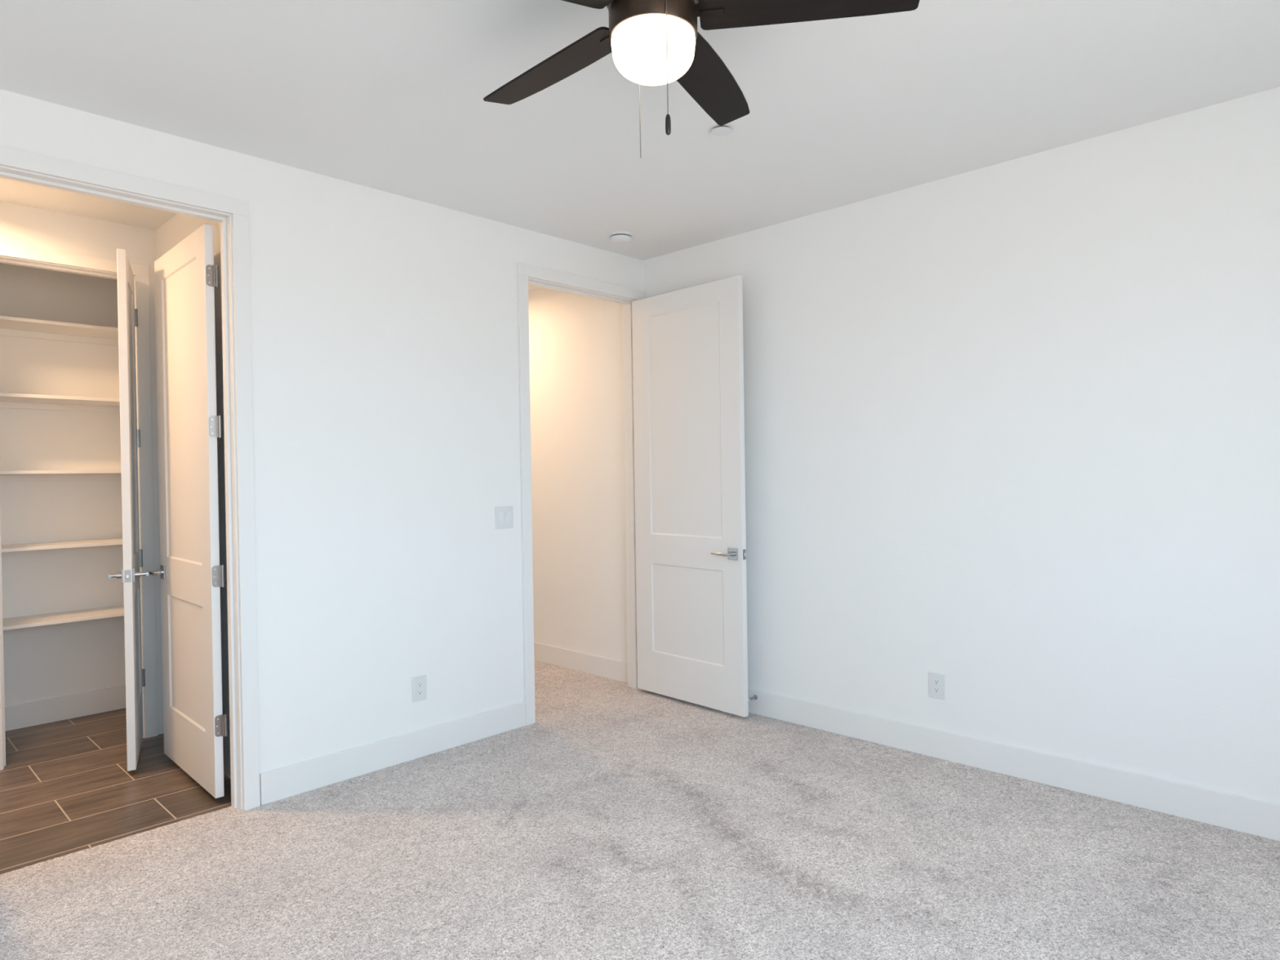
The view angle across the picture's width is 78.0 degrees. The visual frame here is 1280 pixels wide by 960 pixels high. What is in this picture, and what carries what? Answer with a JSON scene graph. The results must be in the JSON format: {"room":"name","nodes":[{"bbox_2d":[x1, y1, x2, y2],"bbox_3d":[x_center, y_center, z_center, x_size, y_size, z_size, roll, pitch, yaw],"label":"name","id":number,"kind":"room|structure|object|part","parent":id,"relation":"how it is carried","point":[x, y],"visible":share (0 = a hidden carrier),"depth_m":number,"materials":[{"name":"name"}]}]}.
{"room":"empty bedroom","nodes":[
{"label":"empty bedroom","id":0,"kind":"room"},
{"bbox_2d":[0,262,125,706],"bbox_3d":[-3.553,0.029,4.482,0.100,2.753,1.060,0,1,44],"label":"wall","id":1,"kind":"structure","parent":0,"point":[44,662],"depth_m":4.59,"materials":[{"name":"white paint"}]},
{"bbox_2d":[0,315,118,346],"bbox_3d":[-3.376,-0.836,4.362,0.329,0.057,0.956,0,1,44],"label":"closet shelf","id":2,"kind":"object","parent":1,"relation":"attached to","point":[15,326],"visible":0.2,"depth_m":4.47,"materials":[{"name":"white paint"}]},
{"bbox_2d":[0,392,119,413],"bbox_3d":[-3.370,-0.431,4.365,0.329,0.057,0.956,0,1,44],"label":"closet shelf","id":3,"kind":"object","parent":1,"relation":"attached to","point":[14,401],"visible":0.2,"depth_m":4.48,"materials":[{"name":"white paint"}]},
{"bbox_2d":[0,470,121,481],"bbox_3d":[-3.364,-0.022,4.368,0.329,0.057,0.956,0,1,44],"label":"closet shelf","id":4,"kind":"object","parent":1,"relation":"attached to","point":[5,475],"visible":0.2,"depth_m":4.49,"materials":[{"name":"white paint"}]},
{"bbox_2d":[0,537,122,555],"bbox_3d":[-3.358,0.388,4.372,0.329,0.057,0.956,0,1,44],"label":"closet shelf","id":5,"kind":"object","parent":1,"relation":"attached to","point":[46,547],"visible":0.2,"depth_m":4.45,"materials":[{"name":"white paint"}]},
{"bbox_2d":[2,604,124,630],"bbox_3d":[-3.352,0.798,4.375,0.329,0.057,0.956,0,1,44],"label":"closet shelf","id":6,"kind":"object","parent":1,"relation":"attached to","point":[34,620],"visible":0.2,"depth_m":4.42,"materials":[{"name":"white paint"}]},
{"bbox_2d":[4,685,125,731],"bbox_3d":[-3.458,1.330,4.489,0.014,0.139,0.960,0,1,44],"label":"baseboard","id":7,"kind":"structure","parent":1,"relation":"attached to","point":[23,715],"depth_m":4.59,"materials":[{"name":"white paint"}]},
{"bbox_2d":[0,200,164,734],"bbox_3d":[-3.283,0.031,3.702,0.110,2.753,1.810,0,1,44],"label":"wall","id":8,"kind":"structure","parent":0,"point":[20,224],"depth_m":4.14,"materials":[{"name":"white paint"}]},
{"bbox_2d":[0,241,158,770],"bbox_3d":[-2.927,0.121,4.059,0.128,2.548,0.724,0,1,44],"label":"door frame","id":9,"kind":"structure","parent":8,"relation":"attached to","point":[140,272],"depth_m":4.24,"materials":[{"name":"white paint"}]},
{"bbox_2d":[107,248,149,771],"bbox_3d":[-2.540,0.142,3.945,0.167,2.440,0.590,-1,1,-29],"label":"door","id":10,"kind":"structure","parent":8,"relation":"in","point":[131,574],"depth_m":3.71,"materials":[{"name":"white paint"}]},
{"bbox_3d":[-2.499,0.451,3.771,0.058,0.027,0.132,-1,1,-29],"label":"lever","id":11,"kind":"part","parent":10,"relation":"part of","materials":[{"name":"silver metal"}]},
{"bbox_3d":[-2.445,0.451,3.741,0.009,0.066,0.066,-1,1,-29],"label":"handle","id":12,"kind":"part","parent":10,"relation":"part of","materials":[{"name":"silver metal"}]},
{"bbox_3d":[-2.396,0.450,3.698,0.025,0.057,0.002,-1,1,-29],"label":"latch plate","id":13,"kind":"part","parent":10,"relation":"part of","materials":[{"name":"silver metal"}]},
{"bbox_3d":[-2.407,0.450,3.763,0.009,0.066,0.066,-1,1,-29],"label":"handle","id":14,"kind":"part","parent":10,"relation":"part of","materials":[{"name":"silver metal"}]},
{"bbox_3d":[-2.404,0.449,3.825,0.058,0.027,0.132,-1,1,-29],"label":"lever","id":15,"kind":"part","parent":10,"relation":"part of","materials":[{"name":"silver metal"}]},
{"bbox_2d":[155,213,231,778],"bbox_3d":[-2.430,0.014,4.214,2.132,2.753,0.110,0,1,44],"label":"wall","id":16,"kind":"structure","parent":0,"point":[180,226],"depth_m":3.68,"materials":[{"name":"white paint"}]},
{"bbox_2d":[0,88,643,795],"bbox_3d":[-1.750,0.011,3.298,0.118,2.753,5.050,0,1,44],"label":"wall","id":17,"kind":"structure","parent":0,"point":[384,330],"depth_m":3.72,"materials":[{"name":"white paint"}]},
{"bbox_2d":[0,145,260,810],"bbox_3d":[-1.995,0.116,3.028,0.136,2.548,0.945,0,1,44],"label":"door frame","id":18,"kind":"structure","parent":17,"relation":"attached to","point":[238,209],"depth_m":3.29,"materials":[{"name":"white paint"}]},
{"bbox_2d":[149,223,227,798],"bbox_3d":[-2.088,0.137,3.643,0.167,2.438,0.825,-1,1,-45],"label":"door","id":19,"kind":"structure","parent":17,"relation":"in","point":[195,725],"depth_m":3.56,"materials":[{"name":"white paint"}]},
{"bbox_3d":[-2.321,0.451,3.810,0.058,0.027,0.132,-1,1,-45],"label":"lever","id":20,"kind":"part","parent":19,"relation":"part of","materials":[{"name":"silver metal"}]},
{"bbox_3d":[-2.335,0.451,3.870,0.009,0.066,0.066,-1,1,-45],"label":"handle","id":21,"kind":"part","parent":19,"relation":"part of","materials":[{"name":"silver metal"}]},
{"bbox_2d":[259,701,525,805],"bbox_3d":[-1.119,1.297,3.849,0.014,0.133,1.402,0,1,44],"label":"baseboard","id":22,"kind":"structure","parent":17,"relation":"attached to","point":[287,781],"depth_m":3.74,"materials":[{"name":"white paint"}]},
{"bbox_2d":[412,675,426,702],"bbox_3d":[-1.085,1.026,3.891,0.008,0.121,0.079,0,1,44],"label":"wall outlet","id":23,"kind":"object","parent":17,"relation":"attached to","point":[419,683],"visible":1,"depth_m":3.89,"materials":[{"name":"white plastic"}]},
{"bbox_2d":[416,689,422,695],"bbox_3d":[-1.083,1.045,3.890,0.004,0.025,0.034,0,1,44],"label":"receptacle","id":24,"kind":"object","parent":23,"relation":"attached to","point":[419,692],"depth_m":3.89,"materials":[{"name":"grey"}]},
{"bbox_2d":[416,681,422,687],"bbox_3d":[-1.084,1.006,3.890,0.004,0.025,0.034,0,1,44],"label":"receptacle","id":25,"kind":"object","parent":23,"relation":"attached to","point":[419,684],"depth_m":3.89,"materials":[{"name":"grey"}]},
{"bbox_2d":[494,506,513,528],"bbox_3d":[-0.731,0.201,4.264,0.012,0.120,0.118,0,1,44],"label":"light switch","id":26,"kind":"object","parent":17,"relation":"attached to","point":[504,515],"visible":1,"depth_m":4.26,"materials":[{"name":"white plastic"}]},
{"bbox_2d":[516,262,645,725],"bbox_3d":[-0.351,0.074,4.754,0.154,2.542,1.008,0,1,44],"label":"door frame","id":27,"kind":"structure","parent":17,"relation":"attached to","point":[524,272],"depth_m":4.52,"materials":[{"name":"white paint"}]},
{"bbox_2d":[631,275,748,716],"bbox_3d":[0.275,0.094,4.694,0.167,2.443,0.886,-1,1,-44],"label":"door","id":28,"kind":"structure","parent":17,"relation":"in","point":[688,350],"depth_m":4.64,"materials":[{"name":"white paint"}]},
{"bbox_3d":[0.459,0.414,4.429,0.058,0.027,0.132,-1,1,-44],"label":"lever","id":29,"kind":"part","parent":28,"relation":"part of","materials":[{"name":"silver metal"}]},
{"bbox_3d":[0.518,0.413,4.413,0.009,0.066,0.066,-1,1,-44],"label":"handle","id":30,"kind":"part","parent":28,"relation":"part of","materials":[{"name":"silver metal"}]},
{"bbox_3d":[0.578,0.413,4.382,0.025,0.057,0.002,-1,1,-43],"label":"latch plate","id":31,"kind":"part","parent":28,"relation":"part of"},
{"bbox_2d":[0,660,1279,959],"bbox_3d":[-1.219,1.380,2.888,7.600,0.014,4.950,0,1,44],"label":"floor","id":32,"kind":"structure","parent":0,"point":[624,822],"depth_m":2.84,"materials":[{"name":"grey carpet"}]},
{"bbox_2d":[0,0,1279,291],"bbox_3d":[-1.243,-1.419,2.848,7.850,0.100,5.250,0,1,44],"label":"ceiling","id":33,"kind":"structure","parent":0,"point":[386,95],"depth_m":2.83,"materials":[{"name":"white paint"}]},
{"bbox_2d":[608,231,632,244],"bbox_3d":[-0.109,-1.376,4.512,0.138,0.049,0.138,0,1,44],"label":"smoke detector","id":34,"kind":"object","parent":33,"relation":"attached to","point":[620,237],"visible":1,"depth_m":4.47,"materials":[{"name":"white plastic"}]},
{"bbox_2d":[483,0,919,158],"bbox_3d":[-0.002,-1.102,2.025,1.214,0.558,1.270,0,1,44],"label":"ceiling fan","id":35,"kind":"object","parent":33,"relation":"hanging from","point":[651,42],"visible":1,"depth_m":1.98,"materials":[{"name":"brown wood"}]},
{"bbox_3d":[-0.244,-1.172,2.261,0.146,0.007,0.540,-17,12,-43],"label":"fan blade","id":36,"kind":"part","parent":35,"relation":"part of","materials":[{"name":"black wood"}]},
{"bbox_3d":[-0.307,-1.167,1.813,0.540,0.006,0.146,-1,12,-26],"label":"fan blade","id":37,"kind":"part","parent":35,"relation":"part of","materials":[{"name":"black wood"}]},
{"bbox_3d":[-0.001,-1.008,2.102,0.003,0.303,0.003,0,1,44],"label":"pull chain","id":38,"kind":"part","parent":35,"relation":"part of","materials":[{"name":"grey metal"}]},
{"bbox_3d":[0.034,-1.069,1.994,0.212,0.104,0.212,0,1,44],"label":"lamp shade","id":39,"kind":"part","parent":35,"relation":"part of","materials":[{"name":"white glass"}]},
{"bbox_3d":[0.064,-1.013,1.881,0.003,0.291,0.003,0,1,44],"label":"pull chain","id":40,"kind":"part","parent":35,"relation":"part of","materials":[{"name":"grey metal"}]},
{"bbox_3d":[0.146,-1.182,1.989,0.085,0.006,0.040,-1,-11,10],"label":"blade arm","id":41,"kind":"part","parent":35,"relation":"part of","materials":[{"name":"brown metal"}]},
{"bbox_3d":[0.201,-1.179,2.339,0.146,0.006,0.540,-14,-6,27],"label":"fan blade","id":42,"kind":"part","parent":35,"relation":"part of","materials":[{"name":"black wood"}]},
{"bbox_3d":[0.413,-1.179,1.940,0.540,0.006,0.146,-1,-11,10],"label":"fan blade","id":43,"kind":"part","parent":35,"relation":"part of","materials":[{"name":"black wood"}]},
{"bbox_2d":[711,125,732,136],"bbox_3d":[0.324,-1.389,3.143,0.083,0.013,0.083,0,1,44],"label":"sprinkler cover","id":44,"kind":"object","parent":33,"relation":"attached to","point":[719,131],"visible":0.98,"depth_m":3.13,"materials":[{"name":"white plastic"}]},
{"bbox_2d":[528,86,1279,804],"bbox_3d":[0.534,-0.035,4.688,7.850,2.753,0.120,0,1,44],"label":"wall","id":45,"kind":"structure","parent":0,"point":[1011,428],"depth_m":3.52,"materials":[{"name":"white paint"}]},
{"bbox_2d":[533,641,627,682],"bbox_3d":[-1.147,1.278,6.239,3.063,0.133,0.014,0,1,44],"label":"baseboard","id":46,"kind":"structure","parent":45,"relation":"attached to","point":[611,668],"depth_m":5.51,"materials":[{"name":"white paint"}]},
{"bbox_2d":[747,694,757,701],"bbox_3d":[0.630,1.235,4.465,0.025,0.025,0.082,0,1,44],"label":"door stop","id":47,"kind":"object","parent":45,"relation":"attached to","point":[755,696],"visible":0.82,"depth_m":4.48,"materials":[{"name":"grey metal"}]},
{"bbox_2d":[928,671,945,699],"bbox_3d":[1.416,0.982,3.775,0.079,0.121,0.008,0,1,44],"label":"wall outlet","id":48,"kind":"object","parent":45,"relation":"attached to","point":[936,681],"visible":1,"depth_m":3.77,"materials":[{"name":"white plastic"}]},
{"bbox_2d":[933,678,939,684],"bbox_3d":[1.415,0.963,3.773,0.034,0.025,0.004,0,1,44],"label":"receptacle","id":49,"kind":"object","parent":48,"relation":"attached to","point":[935,681],"depth_m":3.77,"materials":[{"name":"grey plastic"}]},
{"bbox_2d":[933,686,940,693],"bbox_3d":[1.415,1.002,3.773,0.034,0.025,0.004,0,1,44],"label":"receptacle","id":50,"kind":"object","parent":48,"relation":"attached to","point":[935,689],"depth_m":3.77,"materials":[{"name":"grey plastic"}]},
{"bbox_2d":[747,688,1279,841],"bbox_3d":[1.638,1.258,3.564,4.385,0.133,0.014,0,1,44],"label":"baseboard","id":51,"kind":"structure","parent":45,"relation":"attached to","point":[1250,815],"depth_m":3.44,"materials":[{"name":"white paint"}]}
]}

